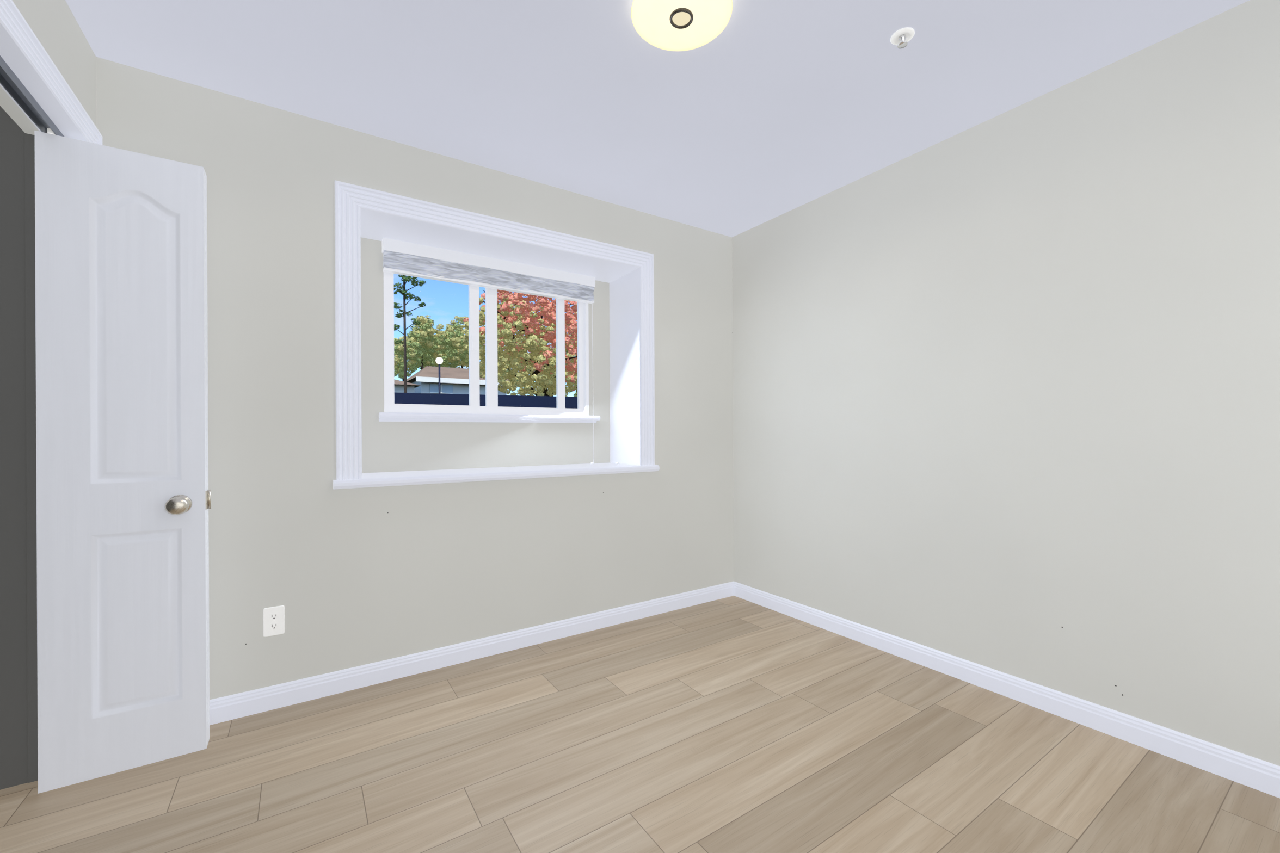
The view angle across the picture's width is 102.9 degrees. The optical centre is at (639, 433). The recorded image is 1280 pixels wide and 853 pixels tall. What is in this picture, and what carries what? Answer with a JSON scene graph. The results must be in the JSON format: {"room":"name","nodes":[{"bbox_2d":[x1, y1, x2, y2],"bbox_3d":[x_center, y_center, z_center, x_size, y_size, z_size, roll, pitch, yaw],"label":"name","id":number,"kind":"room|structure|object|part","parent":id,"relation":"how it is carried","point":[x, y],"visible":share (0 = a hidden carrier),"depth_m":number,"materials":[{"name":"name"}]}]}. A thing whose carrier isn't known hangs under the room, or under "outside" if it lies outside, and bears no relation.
{"room":"empty bedroom","nodes":[
{"label":"empty bedroom","id":0,"kind":"room"},
{"bbox_2d":[0,0,96,790],"bbox_3d":[-1.459,-0.105,0.348,0.855,2.440,2.900,0,0,-34],"label":"wall","id":1,"kind":"structure","parent":0,"point":[18,655],"depth_m":1.62,"materials":[{"name":"beige paint"}]},
{"bbox_2d":[0,31,81,140],"bbox_3d":[-1.338,0.070,0.905,0.040,2.087,1.895,0,0,-34],"label":"door frame","id":2,"kind":"structure","parent":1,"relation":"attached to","point":[7,53],"depth_m":1.41,"materials":[{"name":"white wood"}]},
{"bbox_2d":[0,55,64,137],"bbox_3d":[-1.381,-0.948,0.887,0.046,0.026,1.879,0,0,-34],"label":"track rail","id":3,"kind":"object","parent":2,"relation":"attached to","point":[10,83],"depth_m":1.45,"materials":[{"name":"grey metal"}]},
{"bbox_2d":[34,130,209,794],"bbox_3d":[-1.695,0.088,1.683,0.398,2.043,0.145,0,0,-34],"label":"door","id":4,"kind":"structure","parent":2,"relation":"attached to","point":[121,235],"depth_m":1.68,"materials":[{"name":"wood"}]},
{"bbox_3d":[-1.563,0.245,1.725,0.066,0.066,0.069,0,0,-34],"label":"knob","id":5,"kind":"part","parent":4,"relation":"part of","materials":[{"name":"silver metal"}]},
{"bbox_3d":[-1.726,0.088,1.729,0.398,2.043,0.034,0,0,-34],"label":"pivot panel","id":6,"kind":"part","parent":4,"relation":"part of","materials":[{"name":"white wood"}]},
{"bbox_2d":[205,489,211,509],"bbox_3d":[-1.543,0.237,1.825,0.011,0.068,0.068,0,0,-34],"label":"latch plate","id":7,"kind":"object","parent":4,"relation":"attached to","point":[208,493],"depth_m":1.82,"materials":[{"name":"silver metal"}]},
{"bbox_2d":[0,0,102,145],"bbox_3d":[-1.313,0.035,0.921,0.021,2.157,2.059,0,0,-34],"label":"trim","id":8,"kind":"structure","parent":1,"relation":"attached to","point":[13,26],"depth_m":1.39,"materials":[{"name":"white wood"}]},
{"bbox_2d":[46,128,55,134],"bbox_3d":[-1.858,-0.942,1.617,0.019,0.020,0.056,0,0,-34],"label":"guide","id":9,"kind":"object","parent":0,"point":[49,131],"depth_m":1.59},
{"bbox_2d":[95,56,733,700],"bbox_3d":[-1.118,-0.107,2.590,3.905,2.440,0.456,0,0,-34],"label":"wall","id":10,"kind":"structure","parent":0,"point":[357,583],"depth_m":2.33,"materials":[{"name":"paint"}]},
{"bbox_2d":[263,605,284,637],"bbox_3d":[-1.482,0.763,2.066,0.070,0.115,0.007,0,0,-34],"label":"outlet","id":11,"kind":"object","parent":10,"relation":"attached to","point":[274,617],"visible":1,"depth_m":2.06,"materials":[{"name":"plastic"}]},
{"bbox_2d":[268,613,279,630],"bbox_3d":[-1.481,0.763,2.064,0.033,0.064,0.002,0,0,-34],"label":"receptacle","id":12,"kind":"object","parent":11,"relation":"attached to","point":[274,618],"depth_m":2.06,"materials":[{"name":"plastic"}]},
{"bbox_2d":[378,412,600,423],"bbox_3d":[-0.792,-0.084,2.924,1.257,0.045,0.060,0,0,-34],"label":"window sill","id":13,"kind":"structure","parent":10,"relation":"attached to","point":[383,417],"depth_m":2.85,"materials":[{"name":"white wood"}]},
{"bbox_2d":[334,180,654,480],"bbox_3d":[-0.609,-0.443,2.642,1.665,1.280,0.021,0,0,-34],"label":"trim","id":14,"kind":"structure","parent":10,"relation":"attached to","point":[349,198],"depth_m":2.29,"materials":[{"name":"white wood"}]},
{"bbox_2d":[333,462,659,489],"bbox_3d":[-0.698,0.217,2.780,1.689,0.038,0.402,0,0,-34],"label":"window sill","id":15,"kind":"structure","parent":10,"relation":"attached to","point":[379,479],"depth_m":2.58,"materials":[{"name":"white wood"}]},
{"bbox_2d":[360,209,640,465],"bbox_3d":[-0.714,-0.400,2.799,1.497,1.196,0.356,0,0,-34],"label":"jamb","id":16,"kind":"structure","parent":10,"relation":"in","point":[623,280],"depth_m":3.08,"materials":[{"name":"white paint"}]},
{"bbox_2d":[383,249,619,464],"bbox_3d":[-0.745,-0.376,2.920,1.291,1.147,0.290,0,0,-34],"label":"window","id":17,"kind":"structure","parent":10,"relation":"in","point":[423,265],"depth_m":2.87,"materials":[{"name":"paint"}]},
{"bbox_2d":[388,273,480,410],"bbox_3d":[-1.110,-0.526,2.769,0.466,0.798,0.024,0,0,-34],"label":"sash","id":18,"kind":"object","parent":17,"relation":"attached to","point":[473,291],"depth_m":2.86,"materials":[{"name":"white plastic"}]},
{"bbox_2d":[471,335,477,350],"bbox_3d":[-0.931,-0.508,2.867,0.027,0.080,0.012,0,0,-34],"label":"window latch","id":19,"kind":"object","parent":18,"relation":"attached to","point":[474,338],"depth_m":2.86,"materials":[{"name":"white plastic"}]},
{"bbox_2d":[381,237,595,304],"bbox_3d":[-0.801,-0.904,2.917,1.208,0.160,0.054,0,0,-34],"label":"rails","id":20,"kind":"object","parent":17,"relation":"attached to","point":[387,244],"depth_m":2.84,"materials":[{"name":"white plastic"}]},
{"bbox_2d":[480,287,582,411],"bbox_3d":[-0.671,-0.528,3.100,0.708,0.798,0.026,0,0,-34],"label":"sash","id":21,"kind":"object","parent":17,"relation":"attached to","point":[491,295],"depth_m":3.13,"materials":[{"name":"white plastic"}]},
{"bbox_2d":[0,595,1279,852],"bbox_3d":[-0.215,1.168,1.363,4.040,0.120,3.491,0,0,-34],"label":"floor","id":22,"kind":"structure","parent":0,"point":[733,724],"depth_m":1.67,"materials":[{"name":"brown wood"}]},
{"bbox_2d":[65,0,1249,237],"bbox_3d":[-0.228,-1.392,1.363,4.040,0.120,3.491,0,0,-34],"label":"ceiling","id":23,"kind":"structure","parent":0,"point":[794,103],"depth_m":1.89,"materials":[{"name":"paint"}]},
{"bbox_2d":[630,0,732,51],"bbox_3d":[0.128,-1.308,1.583,0.313,0.051,0.313,0,0,-34],"label":"ceiling light","id":24,"kind":"object","parent":23,"relation":"attached to","point":[668,25],"depth_m":1.60,"materials":[{"name":"white glass"}]},
{"bbox_2d":[890,27,914,48],"bbox_3d":[0.883,-1.321,1.716,0.074,0.033,0.074,0,0,-34],"label":"sprinkler","id":25,"kind":"object","parent":23,"relation":"attached to","point":[900,38],"visible":1,"depth_m":1.71,"materials":[{"name":"plastic"}]},
{"bbox_2d":[731,0,1279,766],"bbox_3d":[1.405,-0.120,2.444,0.135,2.440,3.491,0,0,-34],"label":"wall","id":26,"kind":"structure","parent":0,"point":[1011,381],"depth_m":1.99,"materials":[{"name":"paint"}]},
{"bbox_2d":[209,581,1279,798],"bbox_3d":[0.173,1.061,1.429,3.050,0.091,2.900,0,0,-34],"label":"baseboard","id":27,"kind":"structure","parent":26,"relation":"attached to","point":[1263,776],"depth_m":2.21,"materials":[{"name":"paint"}]},
{"label":"outside","id":28,"kind":"structure","parent":0,"visible":0},
{"bbox_3d":[-24.521,0.485,59.379,100.000,0.300,119.044,0,0,-34],"label":"ground","id":29,"kind":"structure","parent":28,"visible":0},
{"bbox_2d":[396,279,421,392],"bbox_3d":[-5.244,-1.875,11.632,0.635,4.220,0.431,0,0,-34],"label":"pine tree","id":30,"kind":"object","parent":29,"relation":"on","point":[405,328],"visible":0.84,"depth_m":11.52,"materials":[{"name":"green plant"}]},
{"bbox_2d":[393,274,426,344],"bbox_3d":[-5.280,-2.808,11.562,0.920,1.583,0.753,0,0,-34],"label":"pine","id":31,"kind":"object","parent":30,"relation":"attached to","point":[407,278],"depth_m":11.51,"materials":[{"name":"green plant"}]},
{"bbox_2d":[435,357,442,394],"bbox_3d":[-6.568,-1.124,16.709,0.232,2.730,0.232,0,0,-34],"label":"streetlamp","id":32,"kind":"object","parent":29,"relation":"on","point":[439,361],"visible":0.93,"depth_m":16.68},
{"bbox_2d":[394,366,513,395],"bbox_3d":[-11.374,-1.724,26.184,9.380,3.981,11.700,0,0,-34],"label":"house","id":33,"kind":"structure","parent":29,"relation":"on","point":[453,380],"depth_m":25.53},
{"bbox_2d":[394,310,577,397],"bbox_3d":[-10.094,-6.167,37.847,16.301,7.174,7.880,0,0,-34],"label":"tree","id":34,"kind":"object","parent":29,"relation":"on","point":[448,345],"visible":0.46,"depth_m":33.09,"materials":[{"name":"green plant"}]},
{"bbox_2d":[394,392,577,408],"bbox_3d":[-0.201,-0.479,13.765,34.000,1.374,0.070,0,0,-34],"label":"fence","id":35,"kind":"object","parent":29,"relation":"on","point":[406,398],"visible":0.02,"depth_m":11.50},
{"bbox_2d":[462,289,577,396],"bbox_3d":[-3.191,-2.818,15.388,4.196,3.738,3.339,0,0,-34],"label":"autumn tree","id":36,"kind":"object","parent":29,"relation":"on","point":[547,355],"visible":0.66,"depth_m":14.51,"materials":[{"name":"plant"}]}
]}

